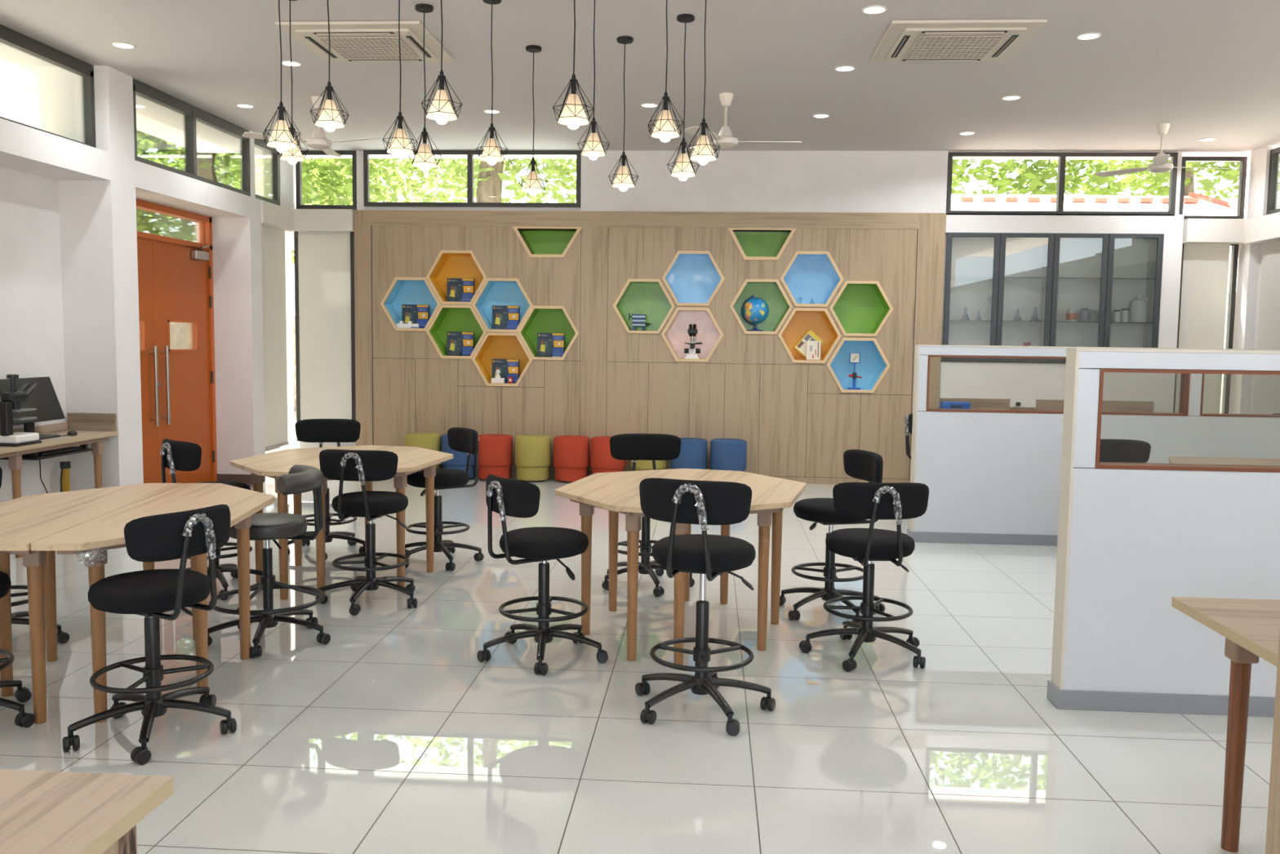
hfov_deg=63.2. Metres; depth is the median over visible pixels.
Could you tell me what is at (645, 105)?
diffuser
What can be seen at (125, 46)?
diffuser
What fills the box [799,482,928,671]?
stool
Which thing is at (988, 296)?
glass cylinder
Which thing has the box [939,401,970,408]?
tool case
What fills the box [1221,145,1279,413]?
wall
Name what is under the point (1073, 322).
glass shelf
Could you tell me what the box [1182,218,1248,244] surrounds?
trim
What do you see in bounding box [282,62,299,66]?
diffuser
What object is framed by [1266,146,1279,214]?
window
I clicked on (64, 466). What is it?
tube
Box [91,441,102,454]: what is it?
socket
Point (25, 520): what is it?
table
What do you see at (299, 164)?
window
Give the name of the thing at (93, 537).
table
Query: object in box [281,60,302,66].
recessed light
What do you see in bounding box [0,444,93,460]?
keyboard tray
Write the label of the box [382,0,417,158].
cage pendant
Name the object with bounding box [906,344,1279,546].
wall
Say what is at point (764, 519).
socket
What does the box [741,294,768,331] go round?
globe
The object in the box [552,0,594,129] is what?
cage pendant
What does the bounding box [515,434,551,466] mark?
cushion
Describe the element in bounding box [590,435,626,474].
ottoman
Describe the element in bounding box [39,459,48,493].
cable
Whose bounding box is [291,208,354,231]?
trim
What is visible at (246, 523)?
socket
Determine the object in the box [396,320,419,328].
model
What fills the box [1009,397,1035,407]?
socket plate
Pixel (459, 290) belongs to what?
kit box
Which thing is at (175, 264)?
door
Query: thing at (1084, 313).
bottle
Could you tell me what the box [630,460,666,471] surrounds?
ottoman
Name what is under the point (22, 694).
stool
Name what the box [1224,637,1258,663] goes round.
bracket
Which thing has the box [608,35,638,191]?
cage pendant
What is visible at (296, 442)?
ground
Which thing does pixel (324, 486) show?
socket
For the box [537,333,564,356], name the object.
kit box
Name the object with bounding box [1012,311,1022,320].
flask
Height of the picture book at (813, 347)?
0.207 m
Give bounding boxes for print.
[795,333,815,356]
[811,342,818,358]
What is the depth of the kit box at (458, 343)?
11.55 m
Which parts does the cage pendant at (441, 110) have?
light bulb, lamp shade, cord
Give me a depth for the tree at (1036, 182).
29.36 m
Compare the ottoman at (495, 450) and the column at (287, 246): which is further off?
the column at (287, 246)
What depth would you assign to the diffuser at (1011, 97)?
8.53 m
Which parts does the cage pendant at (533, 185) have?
light bulb, lamp shade, cord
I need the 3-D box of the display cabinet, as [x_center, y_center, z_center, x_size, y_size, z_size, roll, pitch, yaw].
[4.343,-1.367,11.118,2.220,1.355,0.355,1,5,4]
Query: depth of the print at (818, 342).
11.24 m
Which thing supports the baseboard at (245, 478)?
attached to the wall at (69, 294)
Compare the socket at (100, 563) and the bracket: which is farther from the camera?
the socket at (100, 563)
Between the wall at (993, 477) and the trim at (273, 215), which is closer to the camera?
the wall at (993, 477)
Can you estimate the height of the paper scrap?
0.001 m
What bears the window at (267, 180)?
in the wall at (69, 294)
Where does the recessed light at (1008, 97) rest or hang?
in the ceiling
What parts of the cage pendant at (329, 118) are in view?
cord, light bulb, lamp shade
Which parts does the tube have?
cord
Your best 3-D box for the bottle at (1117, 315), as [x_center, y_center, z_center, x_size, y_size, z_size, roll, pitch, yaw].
[5.073,-1.179,11.071,0.072,0.130,0.072,1,5,4]
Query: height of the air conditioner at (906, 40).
0.050 m
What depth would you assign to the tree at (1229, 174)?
25.14 m
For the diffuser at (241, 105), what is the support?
attached to the recessed light at (242, 105)
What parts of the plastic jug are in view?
handle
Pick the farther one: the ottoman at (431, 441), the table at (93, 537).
the ottoman at (431, 441)
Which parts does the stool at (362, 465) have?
backrest, seat, height lever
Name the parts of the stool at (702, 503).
backrest, gas rod, seat, height lever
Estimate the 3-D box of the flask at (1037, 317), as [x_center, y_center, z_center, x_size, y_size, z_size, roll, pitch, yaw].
[4.239,-1.209,11.176,0.125,0.150,0.125,1,5,4]
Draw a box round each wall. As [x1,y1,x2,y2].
[0,66,296,502]
[292,315,296,411]
[299,150,1184,484]
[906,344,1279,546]
[951,191,1237,413]
[1046,347,1279,716]
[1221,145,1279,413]
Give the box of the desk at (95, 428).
[0,412,118,557]
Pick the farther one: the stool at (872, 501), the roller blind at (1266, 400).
the roller blind at (1266, 400)
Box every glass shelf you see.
[949,320,1044,322]
[951,276,1046,279]
[1057,277,1155,280]
[1072,321,1151,324]
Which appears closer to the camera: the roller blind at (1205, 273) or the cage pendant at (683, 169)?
the cage pendant at (683, 169)
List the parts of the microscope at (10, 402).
arm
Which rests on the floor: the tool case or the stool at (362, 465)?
the stool at (362, 465)
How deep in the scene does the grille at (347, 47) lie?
7.11 m
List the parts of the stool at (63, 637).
backrest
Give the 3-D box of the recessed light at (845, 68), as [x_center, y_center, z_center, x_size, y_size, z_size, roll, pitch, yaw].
[1.511,-2.641,7.672,0.152,0.007,0.152,1,5,4]
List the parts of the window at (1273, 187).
glass pane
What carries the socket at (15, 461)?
attached to the desk at (95, 428)
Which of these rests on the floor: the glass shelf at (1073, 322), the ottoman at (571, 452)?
the ottoman at (571, 452)
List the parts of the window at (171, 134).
glass pane, glass pane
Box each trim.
[261,200,293,231]
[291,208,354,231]
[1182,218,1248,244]
[1243,212,1279,244]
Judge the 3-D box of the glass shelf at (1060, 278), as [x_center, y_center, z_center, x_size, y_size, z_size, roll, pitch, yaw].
[4.895,-1.574,11.073,1.080,0.009,0.255,1,5,4]
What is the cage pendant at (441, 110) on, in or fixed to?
hanging from the ceiling
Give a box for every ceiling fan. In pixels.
[241,96,379,156]
[684,93,801,155]
[1094,123,1228,177]
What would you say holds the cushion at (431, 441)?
on the ottoman at (431, 441)
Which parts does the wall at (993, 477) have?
skirting, opening frame, opening frame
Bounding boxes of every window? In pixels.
[0,24,96,147]
[133,78,250,196]
[254,138,279,205]
[293,231,355,442]
[295,151,356,209]
[363,150,581,207]
[946,151,1177,216]
[1173,243,1239,413]
[1178,156,1247,219]
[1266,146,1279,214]
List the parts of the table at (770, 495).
leg, leg, leg, leg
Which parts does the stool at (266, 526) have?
gas rod, seat, height lever, post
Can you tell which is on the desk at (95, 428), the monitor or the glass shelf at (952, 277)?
the monitor
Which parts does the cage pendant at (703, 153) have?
light bulb, lamp shade, cord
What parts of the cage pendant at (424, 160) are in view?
lamp shade, cord, light bulb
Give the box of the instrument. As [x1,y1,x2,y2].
[847,352,862,389]
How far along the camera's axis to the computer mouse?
7.74 m
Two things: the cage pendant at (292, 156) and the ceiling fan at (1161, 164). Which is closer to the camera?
the cage pendant at (292, 156)
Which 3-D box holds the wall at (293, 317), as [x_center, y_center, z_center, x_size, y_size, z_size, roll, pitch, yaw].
[-8.094,-1.051,18.822,0.300,2.100,11.500,1,5,4]
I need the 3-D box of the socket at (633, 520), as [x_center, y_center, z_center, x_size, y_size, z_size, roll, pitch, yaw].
[-0.031,0.437,4.939,0.064,0.114,0.064,2,5,15]
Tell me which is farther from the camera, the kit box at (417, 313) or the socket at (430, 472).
the kit box at (417, 313)
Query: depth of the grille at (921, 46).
6.91 m
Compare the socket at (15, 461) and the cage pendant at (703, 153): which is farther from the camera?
the socket at (15, 461)
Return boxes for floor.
[0,475,1273,853]
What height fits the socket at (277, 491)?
0.114 m
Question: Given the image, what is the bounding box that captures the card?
[507,377,512,382]
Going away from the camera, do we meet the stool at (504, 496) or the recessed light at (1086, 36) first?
the stool at (504, 496)
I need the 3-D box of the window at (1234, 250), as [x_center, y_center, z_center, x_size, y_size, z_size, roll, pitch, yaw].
[5.954,-0.782,11.013,0.580,2.340,0.060,1,5,4]
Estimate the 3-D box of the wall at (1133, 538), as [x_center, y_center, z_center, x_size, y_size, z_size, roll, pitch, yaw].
[3.129,0.454,4.307,2.715,1.520,0.139,1,5,4]
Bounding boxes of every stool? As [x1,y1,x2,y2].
[0,466,69,643]
[0,570,35,727]
[62,504,236,764]
[160,438,262,599]
[207,464,330,657]
[288,418,365,559]
[315,448,417,615]
[404,426,484,570]
[476,474,608,675]
[601,433,694,596]
[635,477,775,735]
[779,448,884,623]
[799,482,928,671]
[904,413,912,458]
[1099,439,1151,462]
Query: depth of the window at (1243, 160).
10.79 m
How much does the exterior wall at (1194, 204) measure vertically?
5.216 m
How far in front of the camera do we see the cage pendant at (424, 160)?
6.40 m
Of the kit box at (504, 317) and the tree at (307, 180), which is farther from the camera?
the tree at (307, 180)
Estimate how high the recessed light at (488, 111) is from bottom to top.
0.007 m
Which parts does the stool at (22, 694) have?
seat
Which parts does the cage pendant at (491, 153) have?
light bulb, lamp shade, cord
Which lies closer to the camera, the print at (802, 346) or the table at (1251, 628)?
the table at (1251, 628)
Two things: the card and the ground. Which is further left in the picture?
the ground
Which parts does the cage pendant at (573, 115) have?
lamp shade, light bulb, cord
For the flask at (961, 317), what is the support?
on the display cabinet
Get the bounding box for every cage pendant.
[262,0,300,152]
[276,0,308,164]
[310,0,348,132]
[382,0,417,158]
[408,3,441,171]
[421,0,462,124]
[475,0,507,164]
[519,44,547,195]
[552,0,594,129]
[577,0,609,159]
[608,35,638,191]
[647,0,683,142]
[666,13,699,181]
[686,0,719,164]
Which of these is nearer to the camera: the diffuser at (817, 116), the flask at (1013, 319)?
the diffuser at (817, 116)
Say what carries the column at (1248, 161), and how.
on the ground
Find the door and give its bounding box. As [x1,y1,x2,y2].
[135,198,217,483]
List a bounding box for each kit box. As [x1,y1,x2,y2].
[401,304,429,328]
[446,278,475,302]
[446,331,474,355]
[491,359,519,382]
[492,305,519,329]
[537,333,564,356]
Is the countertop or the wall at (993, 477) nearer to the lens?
the wall at (993, 477)
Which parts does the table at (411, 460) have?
leg, leg, leg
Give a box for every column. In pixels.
[282,243,294,449]
[1244,160,1250,218]
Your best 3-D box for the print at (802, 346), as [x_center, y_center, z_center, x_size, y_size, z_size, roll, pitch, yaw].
[1.824,-0.882,11.298,0.180,0.203,0.002,42,2,0]
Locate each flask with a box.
[959,307,970,320]
[974,311,982,320]
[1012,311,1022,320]
[1028,306,1040,320]
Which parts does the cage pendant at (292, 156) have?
cord, lamp shade, light bulb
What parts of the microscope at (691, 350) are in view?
focus knob, arm, focus knob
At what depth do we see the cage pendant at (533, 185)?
7.26 m
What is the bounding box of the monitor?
[0,376,65,439]
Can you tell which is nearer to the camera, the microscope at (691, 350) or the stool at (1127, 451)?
the stool at (1127, 451)
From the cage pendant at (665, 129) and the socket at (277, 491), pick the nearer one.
the cage pendant at (665, 129)
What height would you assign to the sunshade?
0.120 m
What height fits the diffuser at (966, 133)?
0.001 m
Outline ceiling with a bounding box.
[0,0,1279,159]
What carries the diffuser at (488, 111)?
attached to the recessed light at (488, 111)
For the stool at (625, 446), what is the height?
0.931 m
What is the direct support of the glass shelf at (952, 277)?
attached to the display cabinet
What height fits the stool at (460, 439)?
0.906 m
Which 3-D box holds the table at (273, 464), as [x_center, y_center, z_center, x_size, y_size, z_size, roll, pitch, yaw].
[-2.151,0.567,6.647,0.583,0.765,1.500,2,5,9]
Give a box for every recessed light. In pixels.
[111,42,135,48]
[235,103,253,107]
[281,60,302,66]
[483,109,500,113]
[640,102,657,107]
[812,113,829,117]
[834,65,855,71]
[861,5,887,13]
[958,131,974,135]
[1001,95,1021,100]
[1075,32,1101,39]
[1198,137,1216,141]
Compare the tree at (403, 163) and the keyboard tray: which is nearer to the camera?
the keyboard tray
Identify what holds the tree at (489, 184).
on the ground
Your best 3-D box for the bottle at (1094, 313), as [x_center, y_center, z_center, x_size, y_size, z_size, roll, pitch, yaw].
[4.857,-1.193,11.135,0.120,0.140,0.120,1,5,4]
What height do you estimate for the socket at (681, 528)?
0.114 m
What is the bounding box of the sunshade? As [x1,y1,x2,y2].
[284,231,293,250]
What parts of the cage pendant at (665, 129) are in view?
light bulb, lamp shade, cord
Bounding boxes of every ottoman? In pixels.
[404,432,441,468]
[440,433,475,479]
[478,433,512,480]
[515,434,551,482]
[553,435,589,483]
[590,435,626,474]
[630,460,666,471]
[670,437,706,469]
[710,438,746,471]
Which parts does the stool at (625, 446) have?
backrest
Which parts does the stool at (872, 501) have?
seat, backrest, height lever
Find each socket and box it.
[8,454,22,470]
[22,551,46,566]
[84,549,107,566]
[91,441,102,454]
[234,515,251,528]
[250,472,265,483]
[275,475,279,493]
[312,480,327,494]
[393,475,407,488]
[423,466,435,477]
[579,502,594,515]
[625,511,641,532]
[675,523,688,534]
[757,512,771,526]
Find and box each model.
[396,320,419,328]
[491,368,504,382]
[628,312,650,330]
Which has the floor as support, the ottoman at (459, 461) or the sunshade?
the ottoman at (459, 461)
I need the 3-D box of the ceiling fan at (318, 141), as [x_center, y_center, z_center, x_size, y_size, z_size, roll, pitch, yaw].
[-2.616,-2.578,8.806,0.972,0.430,1.123,3,5,26]
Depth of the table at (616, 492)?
5.35 m
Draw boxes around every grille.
[317,35,419,59]
[904,35,1004,58]
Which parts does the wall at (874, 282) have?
rail, rail, rail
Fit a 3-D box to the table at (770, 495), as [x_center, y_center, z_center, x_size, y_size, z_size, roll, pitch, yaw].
[0.521,0.704,5.436,0.598,0.765,1.500,2,5,15]
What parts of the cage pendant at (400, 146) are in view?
cord, light bulb, lamp shade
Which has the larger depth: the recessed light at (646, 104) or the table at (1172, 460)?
the recessed light at (646, 104)
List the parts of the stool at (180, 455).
backrest, seat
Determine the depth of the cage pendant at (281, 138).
5.55 m
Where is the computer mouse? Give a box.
[54,429,77,435]
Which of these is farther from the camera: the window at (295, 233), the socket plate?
the window at (295, 233)
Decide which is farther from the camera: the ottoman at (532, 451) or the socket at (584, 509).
the ottoman at (532, 451)
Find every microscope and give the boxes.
[0,373,41,446]
[684,324,702,359]
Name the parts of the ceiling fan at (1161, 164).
blade, motor, down rod, blade, blade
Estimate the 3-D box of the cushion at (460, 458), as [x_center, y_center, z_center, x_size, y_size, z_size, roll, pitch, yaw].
[-1.957,0.239,11.277,0.388,0.321,0.388,1,5,4]
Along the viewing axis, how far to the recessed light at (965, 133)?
9.97 m
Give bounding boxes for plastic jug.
[1129,295,1147,322]
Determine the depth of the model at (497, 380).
11.45 m
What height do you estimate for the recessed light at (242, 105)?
0.007 m
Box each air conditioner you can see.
[275,20,454,62]
[870,18,1047,62]
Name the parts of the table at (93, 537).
leg, leg, leg, leg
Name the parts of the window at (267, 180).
glass pane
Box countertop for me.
[939,397,1154,412]
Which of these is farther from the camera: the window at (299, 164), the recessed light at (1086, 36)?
the window at (299, 164)
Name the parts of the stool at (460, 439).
height lever, gas rod, seat, backrest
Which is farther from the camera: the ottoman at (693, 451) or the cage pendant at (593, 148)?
the ottoman at (693, 451)
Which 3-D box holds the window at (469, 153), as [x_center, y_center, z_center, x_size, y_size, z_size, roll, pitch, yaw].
[-1.825,-2.691,11.297,2.380,0.600,0.076,1,5,4]
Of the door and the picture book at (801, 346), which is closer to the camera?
the door
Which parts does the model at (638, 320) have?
frame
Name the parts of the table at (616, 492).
leg, leg, leg, leg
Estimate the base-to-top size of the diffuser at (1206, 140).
0.001 m
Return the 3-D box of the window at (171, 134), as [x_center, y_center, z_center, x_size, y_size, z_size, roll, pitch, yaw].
[-3.981,-2.526,9.306,0.076,0.645,2.100,1,5,4]
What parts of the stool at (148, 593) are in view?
seat, backrest, height lever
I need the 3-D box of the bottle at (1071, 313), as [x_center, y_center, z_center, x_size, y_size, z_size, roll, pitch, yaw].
[4.604,-1.206,11.101,0.105,0.165,0.105,1,5,4]
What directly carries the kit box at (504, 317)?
in the wall at (874, 282)
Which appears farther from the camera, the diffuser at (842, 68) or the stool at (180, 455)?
the diffuser at (842, 68)
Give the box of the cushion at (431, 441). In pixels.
[404,432,441,451]
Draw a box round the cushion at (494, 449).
[478,433,512,466]
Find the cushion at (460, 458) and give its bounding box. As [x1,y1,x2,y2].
[440,433,475,465]
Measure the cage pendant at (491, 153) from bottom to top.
0.978 m
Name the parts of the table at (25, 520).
leg, leg, leg, leg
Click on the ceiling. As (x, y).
(1203, 68)
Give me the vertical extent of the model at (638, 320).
0.190 m
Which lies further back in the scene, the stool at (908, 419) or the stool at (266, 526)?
the stool at (908, 419)
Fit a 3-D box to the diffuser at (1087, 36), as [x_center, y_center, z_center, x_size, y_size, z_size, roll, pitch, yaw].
[2.927,-2.549,6.790,0.126,0.001,0.126,1,5,4]
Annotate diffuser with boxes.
[114,43,133,48]
[237,104,252,107]
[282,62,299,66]
[484,110,498,113]
[642,104,656,106]
[813,115,827,117]
[836,66,853,71]
[863,7,884,13]
[960,132,973,134]
[1003,96,1019,99]
[1078,34,1098,39]
[1200,138,1214,141]
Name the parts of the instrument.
post, motor, plaque frame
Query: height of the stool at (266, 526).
0.864 m
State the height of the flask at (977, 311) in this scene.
0.104 m
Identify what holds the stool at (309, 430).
on the floor
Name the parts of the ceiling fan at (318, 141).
blade, motor, blade, blade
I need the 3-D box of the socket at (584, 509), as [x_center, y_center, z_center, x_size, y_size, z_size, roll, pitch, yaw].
[-0.275,0.398,5.364,0.064,0.114,0.064,2,5,15]
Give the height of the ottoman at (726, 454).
0.486 m
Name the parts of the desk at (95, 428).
leg, leg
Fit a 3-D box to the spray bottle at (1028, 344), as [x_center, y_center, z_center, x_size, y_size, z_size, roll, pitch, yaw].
[4.160,-0.811,11.164,0.084,0.195,0.084,-3,6,-41]
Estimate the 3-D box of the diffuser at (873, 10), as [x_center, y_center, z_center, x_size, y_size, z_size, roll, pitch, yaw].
[1.421,-2.529,6.311,0.126,0.001,0.126,1,5,4]
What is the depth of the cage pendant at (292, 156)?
6.21 m
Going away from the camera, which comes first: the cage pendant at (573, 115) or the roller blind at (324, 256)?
the cage pendant at (573, 115)
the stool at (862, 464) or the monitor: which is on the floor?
the stool at (862, 464)
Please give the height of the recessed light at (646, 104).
0.007 m
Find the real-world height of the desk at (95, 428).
0.905 m
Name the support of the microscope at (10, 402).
on the desk at (95, 428)
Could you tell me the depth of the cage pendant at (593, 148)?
6.09 m
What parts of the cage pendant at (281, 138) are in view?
cord, light bulb, lamp shade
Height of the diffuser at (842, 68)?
0.001 m
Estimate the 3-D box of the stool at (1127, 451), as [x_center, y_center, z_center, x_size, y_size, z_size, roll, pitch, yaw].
[3.199,0.553,6.818,0.602,0.906,0.601,1,5,4]
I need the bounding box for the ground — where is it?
[293,410,299,448]
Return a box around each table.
[0,483,183,724]
[0,768,173,853]
[31,483,275,722]
[230,444,391,599]
[312,445,453,594]
[555,468,711,661]
[673,469,805,664]
[1168,456,1279,465]
[1171,596,1279,852]
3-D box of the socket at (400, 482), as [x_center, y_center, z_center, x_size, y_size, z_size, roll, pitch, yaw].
[-1.441,0.308,6.260,0.064,0.114,0.064,2,5,9]
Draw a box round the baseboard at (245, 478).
[216,473,253,487]
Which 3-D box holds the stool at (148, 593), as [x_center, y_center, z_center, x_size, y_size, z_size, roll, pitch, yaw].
[-1.848,0.733,3.988,0.586,0.886,0.602,2,5,18]
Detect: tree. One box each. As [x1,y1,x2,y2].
[291,158,415,261]
[291,158,576,263]
[307,158,476,202]
[480,158,576,203]
[951,159,1195,195]
[1097,159,1239,201]
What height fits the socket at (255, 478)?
0.114 m
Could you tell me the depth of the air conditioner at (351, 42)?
6.98 m
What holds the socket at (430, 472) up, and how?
attached to the table at (411, 460)
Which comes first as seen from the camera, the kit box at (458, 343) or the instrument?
the instrument
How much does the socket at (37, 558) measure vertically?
0.114 m
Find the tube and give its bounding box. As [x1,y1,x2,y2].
[59,461,71,492]
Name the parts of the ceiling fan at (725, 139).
blade, blade, motor, down rod, blade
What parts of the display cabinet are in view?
cabinet door, cabinet door, cabinet door, cabinet door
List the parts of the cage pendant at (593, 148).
lamp shade, light bulb, cord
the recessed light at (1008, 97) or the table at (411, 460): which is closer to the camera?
the table at (411, 460)
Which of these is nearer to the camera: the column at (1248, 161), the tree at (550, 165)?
the column at (1248, 161)
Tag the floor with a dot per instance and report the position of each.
(391, 735)
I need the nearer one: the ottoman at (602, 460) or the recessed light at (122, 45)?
the recessed light at (122, 45)
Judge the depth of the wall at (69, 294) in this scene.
8.07 m
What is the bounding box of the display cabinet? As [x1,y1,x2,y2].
[940,232,1164,363]
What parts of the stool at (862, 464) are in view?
height lever, seat, gas rod, backrest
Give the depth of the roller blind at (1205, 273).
10.88 m
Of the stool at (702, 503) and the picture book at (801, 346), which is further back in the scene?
the picture book at (801, 346)
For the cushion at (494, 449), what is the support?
on the ottoman at (495, 450)
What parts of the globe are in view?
meridian arm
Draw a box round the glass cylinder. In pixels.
[985,296,991,320]
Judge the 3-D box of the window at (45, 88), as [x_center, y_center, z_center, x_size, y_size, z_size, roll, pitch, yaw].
[-4.252,-2.309,6.672,0.060,0.645,2.470,1,5,4]
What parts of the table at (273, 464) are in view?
leg, leg, leg, leg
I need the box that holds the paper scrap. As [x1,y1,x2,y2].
[806,680,819,684]
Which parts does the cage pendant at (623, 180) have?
light bulb, lamp shade, cord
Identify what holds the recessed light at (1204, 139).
in the ceiling
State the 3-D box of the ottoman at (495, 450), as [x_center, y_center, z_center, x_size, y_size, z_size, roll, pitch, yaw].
[-1.574,0.328,11.258,0.388,0.486,0.388,1,5,4]
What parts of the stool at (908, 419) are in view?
backrest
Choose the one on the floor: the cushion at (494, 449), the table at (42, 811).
the table at (42, 811)
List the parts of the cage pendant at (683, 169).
light bulb, lamp shade, cord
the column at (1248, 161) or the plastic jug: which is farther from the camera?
the column at (1248, 161)
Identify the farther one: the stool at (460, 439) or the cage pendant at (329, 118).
the stool at (460, 439)
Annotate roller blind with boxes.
[261,224,288,449]
[297,231,351,420]
[1174,243,1230,413]
[1252,239,1279,414]
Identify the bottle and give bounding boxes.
[1022,342,1031,356]
[1066,306,1076,321]
[1078,306,1089,322]
[1088,308,1098,322]
[1112,310,1120,321]
[1120,308,1128,322]
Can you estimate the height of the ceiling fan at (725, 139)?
0.430 m
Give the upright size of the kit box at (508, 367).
0.264 m
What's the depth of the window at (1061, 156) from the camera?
10.85 m
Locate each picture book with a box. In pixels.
[794,329,823,358]
[806,340,820,359]
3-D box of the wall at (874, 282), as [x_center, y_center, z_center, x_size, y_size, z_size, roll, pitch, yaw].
[1.323,-1.177,11.362,10.320,3.545,0.432,1,5,4]
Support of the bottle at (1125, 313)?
in the display cabinet
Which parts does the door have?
vision glass, pull handle, pull handle, transom glass, vision glass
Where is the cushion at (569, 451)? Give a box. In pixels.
[553,435,589,467]
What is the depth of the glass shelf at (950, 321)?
11.25 m
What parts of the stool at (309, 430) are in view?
backrest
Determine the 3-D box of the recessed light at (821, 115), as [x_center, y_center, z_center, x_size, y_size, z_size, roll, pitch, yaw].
[1.617,-2.775,9.287,0.152,0.007,0.152,1,5,4]
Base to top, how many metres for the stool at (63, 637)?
0.866 m
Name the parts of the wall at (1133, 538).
skirting, opening frame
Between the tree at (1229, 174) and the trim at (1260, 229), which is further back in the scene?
the tree at (1229, 174)
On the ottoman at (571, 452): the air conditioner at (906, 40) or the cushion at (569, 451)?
the cushion at (569, 451)
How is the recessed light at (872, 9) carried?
in the ceiling
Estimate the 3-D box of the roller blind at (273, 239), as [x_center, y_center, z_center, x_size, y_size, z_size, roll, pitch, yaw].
[-3.884,-0.961,11.043,0.020,2.370,0.650,1,5,4]

